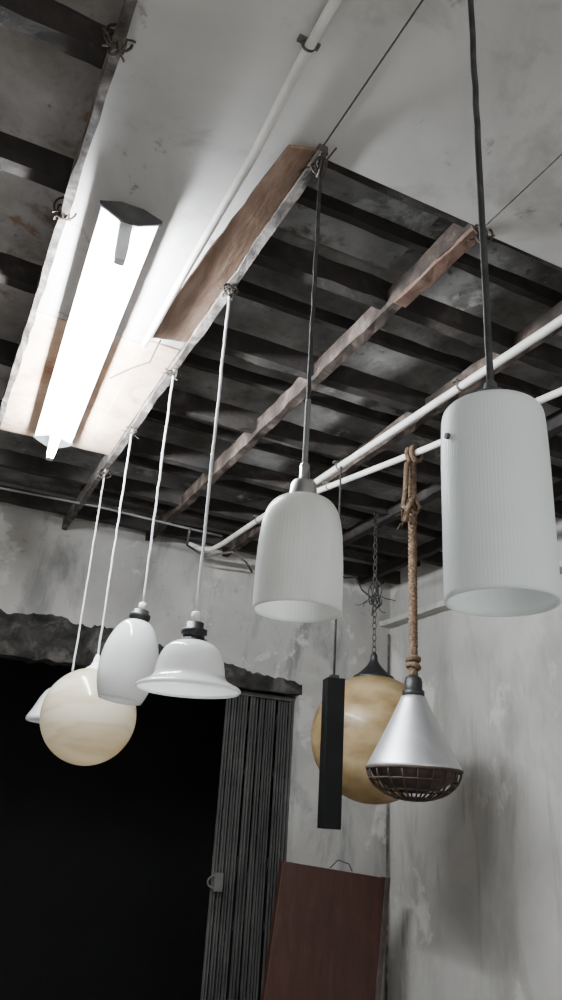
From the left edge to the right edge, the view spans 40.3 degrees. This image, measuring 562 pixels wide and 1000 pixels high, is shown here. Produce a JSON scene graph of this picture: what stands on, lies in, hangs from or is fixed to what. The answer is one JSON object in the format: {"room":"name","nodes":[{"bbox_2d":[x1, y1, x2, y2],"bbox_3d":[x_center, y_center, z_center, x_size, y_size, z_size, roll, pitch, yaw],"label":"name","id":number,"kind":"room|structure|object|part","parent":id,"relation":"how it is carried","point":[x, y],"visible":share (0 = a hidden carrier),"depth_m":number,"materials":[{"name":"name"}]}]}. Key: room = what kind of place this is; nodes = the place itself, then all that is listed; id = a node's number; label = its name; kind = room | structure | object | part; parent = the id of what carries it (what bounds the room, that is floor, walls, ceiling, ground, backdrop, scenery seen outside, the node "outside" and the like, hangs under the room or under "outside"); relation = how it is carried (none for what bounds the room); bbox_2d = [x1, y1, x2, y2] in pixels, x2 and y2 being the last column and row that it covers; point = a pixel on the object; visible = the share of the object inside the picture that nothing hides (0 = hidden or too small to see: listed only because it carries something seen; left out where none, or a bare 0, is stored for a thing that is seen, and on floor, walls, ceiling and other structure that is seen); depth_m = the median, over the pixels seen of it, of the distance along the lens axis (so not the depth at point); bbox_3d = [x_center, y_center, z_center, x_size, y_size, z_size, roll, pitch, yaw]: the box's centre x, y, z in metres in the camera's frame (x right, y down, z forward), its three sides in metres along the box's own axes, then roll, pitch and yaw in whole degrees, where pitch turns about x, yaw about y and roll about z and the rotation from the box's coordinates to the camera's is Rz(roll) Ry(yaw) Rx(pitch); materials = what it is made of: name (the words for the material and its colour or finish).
{"room":"store","nodes":[
{"label":"store","id":0,"kind":"room"},
{"bbox_2d":[0,658,284,999],"bbox_3d":[-1.440,1.869,4.204,4.057,3.000,1.700,14,-24,-23],"label":"wall","id":1,"kind":"structure","parent":0,"point":[106,867],"depth_m":5.07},
{"bbox_2d":[0,481,389,999],"bbox_3d":[-1.336,1.381,3.325,4.157,3.040,0.180,14,-24,-23],"label":"wall","id":2,"kind":"structure","parent":0,"point":[44,567],"depth_m":3.97,"materials":[{"name":"paint"}]},
{"bbox_2d":[51,196,76,221],"bbox_3d":[-0.505,-0.681,1.788,0.057,0.072,0.043,21,-28,-36],"label":"tie","id":3,"kind":"object","parent":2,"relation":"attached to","point":[57,211],"visible":0.76,"depth_m":1.78,"materials":[{"name":"black metal"}]},
{"bbox_2d":[26,466,111,723],"bbox_3d":[-0.740,0.330,2.908,0.267,1.003,0.267,-4,-24,17],"label":"pendant lamp","id":4,"kind":"object","parent":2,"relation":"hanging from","point":[33,715],"visible":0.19,"depth_m":2.85,"materials":[{"name":"metal"}]},
{"bbox_3d":[-0.766,0.735,2.740,0.267,0.124,0.267,14,-24,-23],"label":"lamp shade","id":5,"kind":"part","parent":4,"relation":"part of","materials":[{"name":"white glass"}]},
{"bbox_3d":[-0.735,0.258,2.938,0.009,0.831,0.008,14,-24,-23],"label":"cord","id":6,"kind":"part","parent":4,"relation":"part of","materials":[{"name":"white plastic"}]},
{"bbox_2d":[0,0,137,426],"bbox_3d":[-0.355,-0.792,1.504,0.023,0.055,5.131,14,-24,-23],"label":"trim","id":7,"kind":"structure","parent":2,"relation":"attached to","point":[110,64],"depth_m":1.67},
{"bbox_2d":[39,426,138,765],"bbox_3d":[-0.569,0.268,2.532,0.291,1.159,0.291,14,-24,-23],"label":"pendant lamp","id":8,"kind":"object","parent":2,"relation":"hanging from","point":[80,727],"visible":0.81,"depth_m":2.26,"materials":[{"name":"glass"}]},
{"bbox_3d":[-0.595,0.668,2.366,0.291,0.291,0.291,14,-24,-23],"label":"lamp shade","id":9,"kind":"part","parent":8,"relation":"part of","materials":[{"name":"beige glass"}]},
{"bbox_3d":[-0.559,0.129,2.590,0.008,0.838,0.008,14,-24,-23],"label":"cord","id":10,"kind":"part","parent":8,"relation":"part of","materials":[{"name":"white plastic"}]},
{"bbox_2d":[0,487,222,536],"bbox_3d":[-0.869,0.028,3.509,1.303,0.032,0.063,13,-24,-22],"label":"cable","id":11,"kind":"object","parent":2,"relation":"attached to","point":[1,488],"visible":0.89,"depth_m":3.51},
{"bbox_2d":[102,23,135,62],"bbox_3d":[-0.295,-0.833,1.380,0.061,0.079,0.039,22,-28,-37],"label":"tie","id":12,"kind":"object","parent":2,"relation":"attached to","point":[112,45],"visible":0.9,"depth_m":1.37,"materials":[{"name":"black metal"}]},
{"bbox_2d":[86,340,178,452],"bbox_3d":[-0.530,-0.328,2.628,0.095,0.006,0.830,14,-24,-23],"label":"trim","id":13,"kind":"structure","parent":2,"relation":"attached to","point":[140,381],"depth_m":2.56,"materials":[{"name":"white paint"}]},
{"bbox_2d":[96,367,177,705],"bbox_3d":[-0.377,0.051,2.167,0.152,1.025,0.150,10,-23,-14],"label":"pendant lamp","id":14,"kind":"object","parent":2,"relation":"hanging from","point":[130,653],"visible":0.93,"depth_m":1.97,"materials":[{"name":"metal"}]},
{"bbox_3d":[-0.401,0.422,2.013,0.152,0.220,0.150,14,-24,-23],"label":"lamp shade","id":15,"kind":"part","parent":14,"relation":"part of","materials":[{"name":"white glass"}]},
{"bbox_2d":[129,608,150,621],"bbox_3d":[-0.381,0.317,2.063,0.058,0.045,0.057,14,-24,-23],"label":"socket","id":16,"kind":"object","parent":14,"relation":"attached to","point":[138,614],"depth_m":2.04,"materials":[{"name":"black plastic"}]},
{"bbox_3d":[-0.353,-0.061,2.222,0.008,0.744,0.008,14,-24,-23],"label":"cord","id":17,"kind":"part","parent":14,"relation":"part of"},
{"bbox_2d":[0,609,301,695],"bbox_3d":[-1.166,0.659,3.654,2.798,0.238,0.199,14,-24,-23],"label":"trim","id":18,"kind":"structure","parent":2,"relation":"attached to","point":[50,639],"depth_m":3.63,"materials":[{"name":"paint"}]},
{"bbox_2d":[135,283,240,698],"bbox_3d":[-0.161,-0.082,1.778,0.218,1.034,0.218,22,-29,-38],"label":"pendant lamp","id":19,"kind":"object","parent":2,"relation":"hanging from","point":[189,666],"visible":1,"depth_m":1.58,"materials":[{"name":"metal"}]},
{"bbox_3d":[-0.189,0.347,1.600,0.218,0.103,0.218,14,-24,-23],"label":"lamp shade","id":20,"kind":"part","parent":19,"relation":"part of","materials":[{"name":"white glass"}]},
{"bbox_2d":[179,621,206,640],"bbox_3d":[-0.185,0.284,1.626,0.059,0.049,0.059,14,-24,-23],"label":"socket","id":21,"kind":"object","parent":19,"relation":"attached to","point":[194,630],"depth_m":1.61,"materials":[{"name":"black plastic"}]},
{"bbox_3d":[-0.156,-0.155,1.808,0.009,0.864,0.009,14,-24,-23],"label":"cord","id":22,"kind":"part","parent":19,"relation":"part of","materials":[{"name":"white plastic"}]},
{"bbox_2d":[62,143,327,530],"bbox_3d":[-0.497,-0.307,2.703,0.028,0.066,2.682,14,-24,-23],"label":"trim","id":23,"kind":"structure","parent":2,"relation":"attached to","point":[299,186],"depth_m":2.14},
{"bbox_2d":[200,691,294,999],"bbox_3d":[-0.187,2.034,3.648,0.418,2.180,0.066,14,-24,-23],"label":"gate","id":24,"kind":"object","parent":2,"relation":"attached to","point":[218,884],"visible":0.93,"depth_m":3.79,"materials":[{"name":"grey metal"}]},
{"bbox_3d":[-0.316,1.815,3.635,0.081,0.080,0.017,14,-24,-23],"label":"pull handle","id":25,"kind":"part","parent":24,"relation":"part of","materials":[{"name":"grey paint"}]},
{"bbox_3d":[-0.112,1.042,4.068,0.393,0.020,0.044,14,-24,-23],"label":"rail","id":26,"kind":"part","parent":24,"relation":"part of","materials":[{"name":"grey metal"}]},
{"bbox_2d":[145,223,470,540],"bbox_3d":[-0.101,-0.247,2.874,0.038,0.066,2.702,14,-24,-23],"label":"trim","id":27,"kind":"structure","parent":2,"relation":"attached to","point":[373,319],"depth_m":2.41,"materials":[{"name":"wood"}]},
{"bbox_2d":[343,576,384,615],"bbox_3d":[0.433,0.528,4.390,0.453,0.267,0.126,14,-24,-23],"label":"loose cable","id":28,"kind":"object","parent":2,"relation":"attached to","point":[343,576],"visible":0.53,"depth_m":4.35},
{"bbox_2d":[385,634,389,999],"bbox_3d":[0.547,1.988,3.943,0.012,2.620,0.012,14,-24,-23],"label":"cable","id":29,"kind":"object","parent":2,"relation":"attached to","point":[388,665],"visible":0.53,"depth_m":3.99,"materials":[{"name":"plastic"}]},
{"bbox_2d":[222,301,561,557],"bbox_3d":[0.287,-0.153,3.040,0.038,0.066,2.702,14,-24,-23],"label":"trim","id":30,"kind":"structure","parent":2,"relation":"attached to","point":[555,311],"depth_m":2.57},
{"bbox_2d":[394,222,488,307],"bbox_3d":[0.397,-0.582,1.903,0.040,0.017,0.360,14,-24,-23],"label":"trim","id":31,"kind":"structure","parent":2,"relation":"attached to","point":[440,265],"depth_m":1.91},
{"bbox_2d":[342,408,561,547],"bbox_3d":[0.672,-0.059,3.205,0.042,0.066,2.702,14,-24,-23],"label":"trim","id":32,"kind":"structure","parent":2,"relation":"attached to","point":[429,492],"depth_m":3.44,"materials":[{"name":"black wood"}]},
{"bbox_2d":[357,480,561,584],"bbox_3d":[1.057,0.034,3.369,0.042,0.066,2.702,14,-24,-23],"label":"trim","id":33,"kind":"structure","parent":2,"relation":"attached to","point":[427,549],"depth_m":4.07,"materials":[{"name":"black wood"}]},
{"bbox_2d":[467,224,494,243],"bbox_3d":[0.461,-0.628,1.775,0.058,0.094,0.054,14,-24,-23],"label":"tie","id":34,"kind":"object","parent":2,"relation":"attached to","point":[472,225],"visible":0.31,"depth_m":1.76,"materials":[{"name":"black metal"}]},
{"bbox_2d":[0,0,561,563],"bbox_3d":[-0.121,-0.874,1.765,4.157,0.092,5.311,14,-24,-23],"label":"ceiling","id":35,"kind":"structure","parent":0,"point":[457,288],"depth_m":2.31,"materials":[{"name":"grey paint"}]},
{"bbox_2d":[0,0,561,454],"bbox_3d":[0.439,-0.803,1.357,1.299,0.012,4.182,14,-24,-23],"label":"ceiling","id":36,"kind":"structure","parent":0,"point":[185,108],"depth_m":1.52,"materials":[{"name":"white paint"}]},
{"bbox_2d":[33,200,162,460],"bbox_3d":[-0.595,-0.416,2.280,0.144,0.130,1.300,12,-24,-20],"label":"fluorescent light","id":37,"kind":"object","parent":36,"relation":"hanging from","point":[124,233],"visible":1,"depth_m":2.07,"materials":[{"name":"white metal"}]},
{"bbox_3d":[-0.848,-0.217,2.841,0.144,0.050,0.006,12,-24,-20],"label":"plate","id":38,"kind":"part","parent":37,"relation":"part of","materials":[{"name":"white metal"}]},
{"bbox_3d":[-0.339,-0.645,1.731,0.144,0.050,0.006,12,-24,-20],"label":"plate","id":39,"kind":"part","parent":37,"relation":"part of","materials":[{"name":"metal"}]},
{"bbox_2d":[152,144,315,342],"bbox_3d":[-0.157,-0.596,1.882,0.122,0.031,0.800,14,-24,-23],"label":"wooden beam","id":40,"kind":"structure","parent":36,"relation":"attached to","point":[196,296],"depth_m":1.84,"materials":[{"name":"brown wood"}]},
{"bbox_2d":[110,340,161,378],"bbox_3d":[-0.446,-0.413,2.339,0.023,0.063,0.346,19,-27,-32],"label":"loose wire","id":41,"kind":"object","parent":40,"relation":"hanging from","point":[160,340],"visible":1,"depth_m":2.29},
{"bbox_2d":[252,148,342,622],"bbox_3d":[0.055,-0.268,1.410,0.144,0.970,0.144,12,-24,-20],"label":"pendant lamp","id":42,"kind":"object","parent":36,"relation":"hanging from","point":[298,578],"visible":1,"depth_m":1.22,"materials":[{"name":"glass"}]},
{"bbox_3d":[0.032,0.089,1.262,0.144,0.196,0.144,14,-24,-23],"label":"lamp shade","id":43,"kind":"part","parent":42,"relation":"part of","materials":[{"name":"white glass"}]},
{"bbox_3d":[0.061,-0.369,1.452,0.009,0.718,0.009,5,-23,-2],"label":"cord","id":44,"kind":"part","parent":42,"relation":"part of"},
{"bbox_2d":[188,315,561,550],"bbox_3d":[0.690,-0.446,2.075,0.136,0.050,4.553,15,-25,-26],"label":"conduit pipe","id":45,"kind":"object","parent":36,"relation":"attached to","point":[460,386],"visible":0.98,"depth_m":2.45,"materials":[{"name":"white metal"}]},
{"bbox_2d":[186,528,252,572],"bbox_3d":[-0.322,0.268,3.884,0.158,0.073,0.527,-16,-30,39],"label":"loose cable","id":46,"kind":"object","parent":45,"relation":"hanging from","point":[189,531],"visible":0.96,"depth_m":3.87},
{"bbox_2d":[317,466,344,829],"bbox_3d":[0.187,0.451,2.630,0.062,1.252,0.062,8,-23,-10],"label":"pendant lamp","id":47,"kind":"object","parent":45,"relation":"hanging from","point":[333,691],"visible":0.94,"depth_m":2.46,"materials":[{"name":"black metal"}]},
{"bbox_3d":[0.201,0.237,2.719,0.007,0.788,0.007,-16,-30,39],"label":"cord","id":48,"kind":"part","parent":47,"relation":"part of","materials":[{"name":"black plastic"}]},
{"bbox_2d":[317,387,561,493],"bbox_3d":[0.848,-0.333,2.213,0.053,0.036,2.509,20,-27,-34],"label":"conduit pipe","id":49,"kind":"object","parent":45,"relation":"attached to","point":[553,394],"visible":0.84,"depth_m":2.74,"materials":[{"name":"white metal"}]},
{"bbox_2d":[365,444,463,801],"bbox_3d":[0.426,0.349,2.468,0.289,1.165,0.289,16,-25,-27],"label":"pendant lamp","id":50,"kind":"object","parent":49,"relation":"hanging from","point":[413,754],"visible":1,"depth_m":2.25,"materials":[{"name":"metal"}]},
{"bbox_2d":[402,675,424,695],"bbox_3d":[0.411,0.578,2.373,0.068,0.064,0.068,14,-24,-23],"label":"socket","id":51,"kind":"object","parent":50,"relation":"attached to","point":[413,684],"depth_m":2.35,"materials":[{"name":"grey metal"}]},
{"bbox_3d":[0.403,0.704,2.320,0.279,0.217,0.279,14,-24,-23],"label":"lamp shade","id":52,"kind":"part","parent":50,"relation":"part of","materials":[{"name":"metal"}]},
{"bbox_2d":[441,0,561,616],"bbox_3d":[0.253,-0.395,0.976,0.117,1.082,0.114,14,-24,-23],"label":"pendant lamp","id":53,"kind":"object","parent":36,"relation":"hanging from","point":[501,559],"visible":1,"depth_m":0.78,"materials":[{"name":"metal"}]},
{"bbox_3d":[0.261,-0.501,1.020,0.009,0.823,0.009,14,-24,-23],"label":"cord","id":54,"kind":"part","parent":53,"relation":"part of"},
{"bbox_3d":[0.229,0.001,0.811,0.114,0.222,0.114,14,-24,-23],"label":"lamp shade","id":55,"kind":"part","parent":53,"relation":"part of","materials":[{"name":"white glass"}]},
{"bbox_2d":[388,499,561,999],"bbox_3d":[1.718,1.028,1.996,0.150,3.040,5.311,14,-24,-23],"label":"wall","id":56,"kind":"structure","parent":0,"point":[475,871],"depth_m":3.46,"materials":[{"name":"paint"}]},
{"bbox_2d":[80,485,419,566],"bbox_3d":[-0.080,0.148,3.986,1.933,0.044,0.026,14,-24,-23],"label":"trim","id":57,"kind":"structure","parent":56,"relation":"attached to","point":[97,492],"depth_m":3.83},
{"bbox_2d":[102,452,441,537],"bbox_3d":[0.114,0.006,3.615,1.933,0.044,0.026,14,-24,-23],"label":"trim","id":58,"kind":"structure","parent":56,"relation":"attached to","point":[136,460],"depth_m":3.47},
{"bbox_2d":[144,409,441,497],"bbox_3d":[0.301,-0.131,3.254,1.933,0.044,0.026,14,-24,-23],"label":"trim","id":59,"kind":"structure","parent":56,"relation":"attached to","point":[154,416],"depth_m":3.09,"materials":[{"name":"black wood"}]},
{"bbox_2d":[182,352,561,478],"bbox_3d":[0.494,-0.273,2.883,1.933,0.044,0.026,14,-24,-23],"label":"trim","id":60,"kind":"structure","parent":56,"relation":"attached to","point":[192,360],"depth_m":2.71,"materials":[{"name":"black wood"}]},
{"bbox_2d":[234,280,561,407],"bbox_3d":[0.682,-0.410,2.522,1.933,0.044,0.026,14,-24,-23],"label":"trim","id":61,"kind":"structure","parent":56,"relation":"attached to","point":[247,290],"depth_m":2.36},
{"bbox_2d":[296,186,561,306],"bbox_3d":[0.858,-0.540,2.184,1.933,0.044,0.026,14,-24,-23],"label":"trim","id":62,"kind":"structure","parent":56,"relation":"attached to","point":[381,227],"depth_m":1.95,"materials":[{"name":"black wood"}]},
{"bbox_2d":[379,560,561,628],"bbox_3d":[1.423,0.135,2.909,0.074,0.034,3.731,14,-24,-23],"label":"trim","id":63,"kind":"structure","parent":56,"relation":"attached to","point":[437,607],"depth_m":4.14,"materials":[{"name":"paint"}]},
{"bbox_3d":[-0.269,1.977,0.493,4.157,0.100,5.131,14,-24,-23],"label":"floor","id":64,"kind":"structure","parent":0,"visible":0},
{"bbox_2d":[261,861,389,999],"bbox_3d":[0.155,2.337,3.279,0.710,1.419,0.046,14,-24,-23],"label":"wooden panel","id":65,"kind":"object","parent":64,"relation":"on","point":[327,937],"visible":1,"depth_m":3.43,"materials":[{"name":"red wood"}]},
{"bbox_2d":[330,860,351,870],"bbox_3d":[0.281,1.698,3.556,0.120,0.048,0.011,12,-24,-20],"label":"loose wire","id":66,"kind":"object","parent":65,"relation":"on","point":[337,860],"visible":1,"depth_m":3.56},
{"bbox_3d":[-2.147,0.089,0.343,0.150,3.040,5.311,14,-24,-23],"label":"wall","id":67,"kind":"structure","parent":0,"visible":0},
{"bbox_2d":[0,485,400,583],"bbox_3d":[-1.171,0.009,3.719,4.157,0.075,0.043,14,-24,-23],"label":"trim","id":68,"kind":"structure","parent":67,"relation":"attached to","point":[89,513],"depth_m":3.88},
{"bbox_2d":[0,400,441,530],"bbox_3d":[-0.790,-0.270,2.987,4.157,0.075,0.043,14,-24,-23],"label":"trim","id":69,"kind":"structure","parent":67,"relation":"attached to","point":[144,447],"depth_m":3.26,"materials":[{"name":"black wood"}]},
{"bbox_2d":[0,448,442,566],"bbox_3d":[-0.983,-0.128,3.358,4.157,0.075,0.043,14,-24,-23],"label":"trim","id":70,"kind":"structure","parent":67,"relation":"attached to","point":[9,459],"depth_m":3.51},
{"bbox_2d":[0,131,561,375],"bbox_3d":[-0.222,-0.687,1.895,4.157,0.075,0.043,14,-24,-23],"label":"ceiling beam","id":71,"kind":"structure","parent":67,"relation":"attached to","point":[33,162],"depth_m":2.04,"materials":[{"name":"black wood"}]},
{"bbox_2d":[0,252,561,458],"bbox_3d":[-0.409,-0.549,2.255,4.157,0.075,0.043,14,-24,-23],"label":"ceiling beam","id":72,"kind":"structure","parent":67,"relation":"attached to","point":[15,272],"depth_m":2.42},
{"bbox_2d":[0,0,561,271],"bbox_3d":[-0.063,-0.803,1.589,4.157,0.075,0.043,14,-24,-23],"label":"trim","id":73,"kind":"structure","parent":67,"relation":"attached to","point":[51,23],"depth_m":1.43,"materials":[{"name":"black wood"}]},
{"bbox_2d":[0,339,561,518],"bbox_3d":[-0.603,-0.407,2.627,4.157,0.075,0.043,14,-24,-23],"label":"trim","id":74,"kind":"structure","parent":67,"relation":"attached to","point":[182,402],"depth_m":2.85,"materials":[{"name":"black wood"}]},
{"bbox_2d":[311,513,409,804],"bbox_3d":[0.397,0.625,3.264,0.505,1.256,0.505,22,-29,-37],"label":"pendant lamp","id":75,"kind":"object","parent":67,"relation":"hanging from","point":[372,695],"visible":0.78,"depth_m":2.95,"materials":[{"name":"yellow glass"}]},
{"bbox_3d":[0.375,0.971,3.120,0.506,0.506,0.506,14,-24,-23],"label":"lamp shade","id":76,"kind":"part","parent":75,"relation":"part of","materials":[{"name":"orange glass"}]},
{"bbox_3d":[0.415,0.350,3.377,0.017,0.661,0.017,-4,-24,18],"label":"chain","id":77,"kind":"part","parent":75,"relation":"part of","materials":[{"name":"metal"}]},
{"bbox_3d":[0.537,-1.255,0.253,0.432,0.012,1.950,14,-24,-23],"label":"ceiling","id":78,"kind":"structure","parent":0,"visible":0},
{"bbox_2d":[141,0,341,347],"bbox_3d":[0.316,-0.993,0.835,0.043,0.053,3.290,14,-24,-23],"label":"conduit pipe","id":79,"kind":"object","parent":78,"relation":"attached to","point":[310,44],"visible":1,"depth_m":1.53,"materials":[{"name":"white metal"}]}
]}

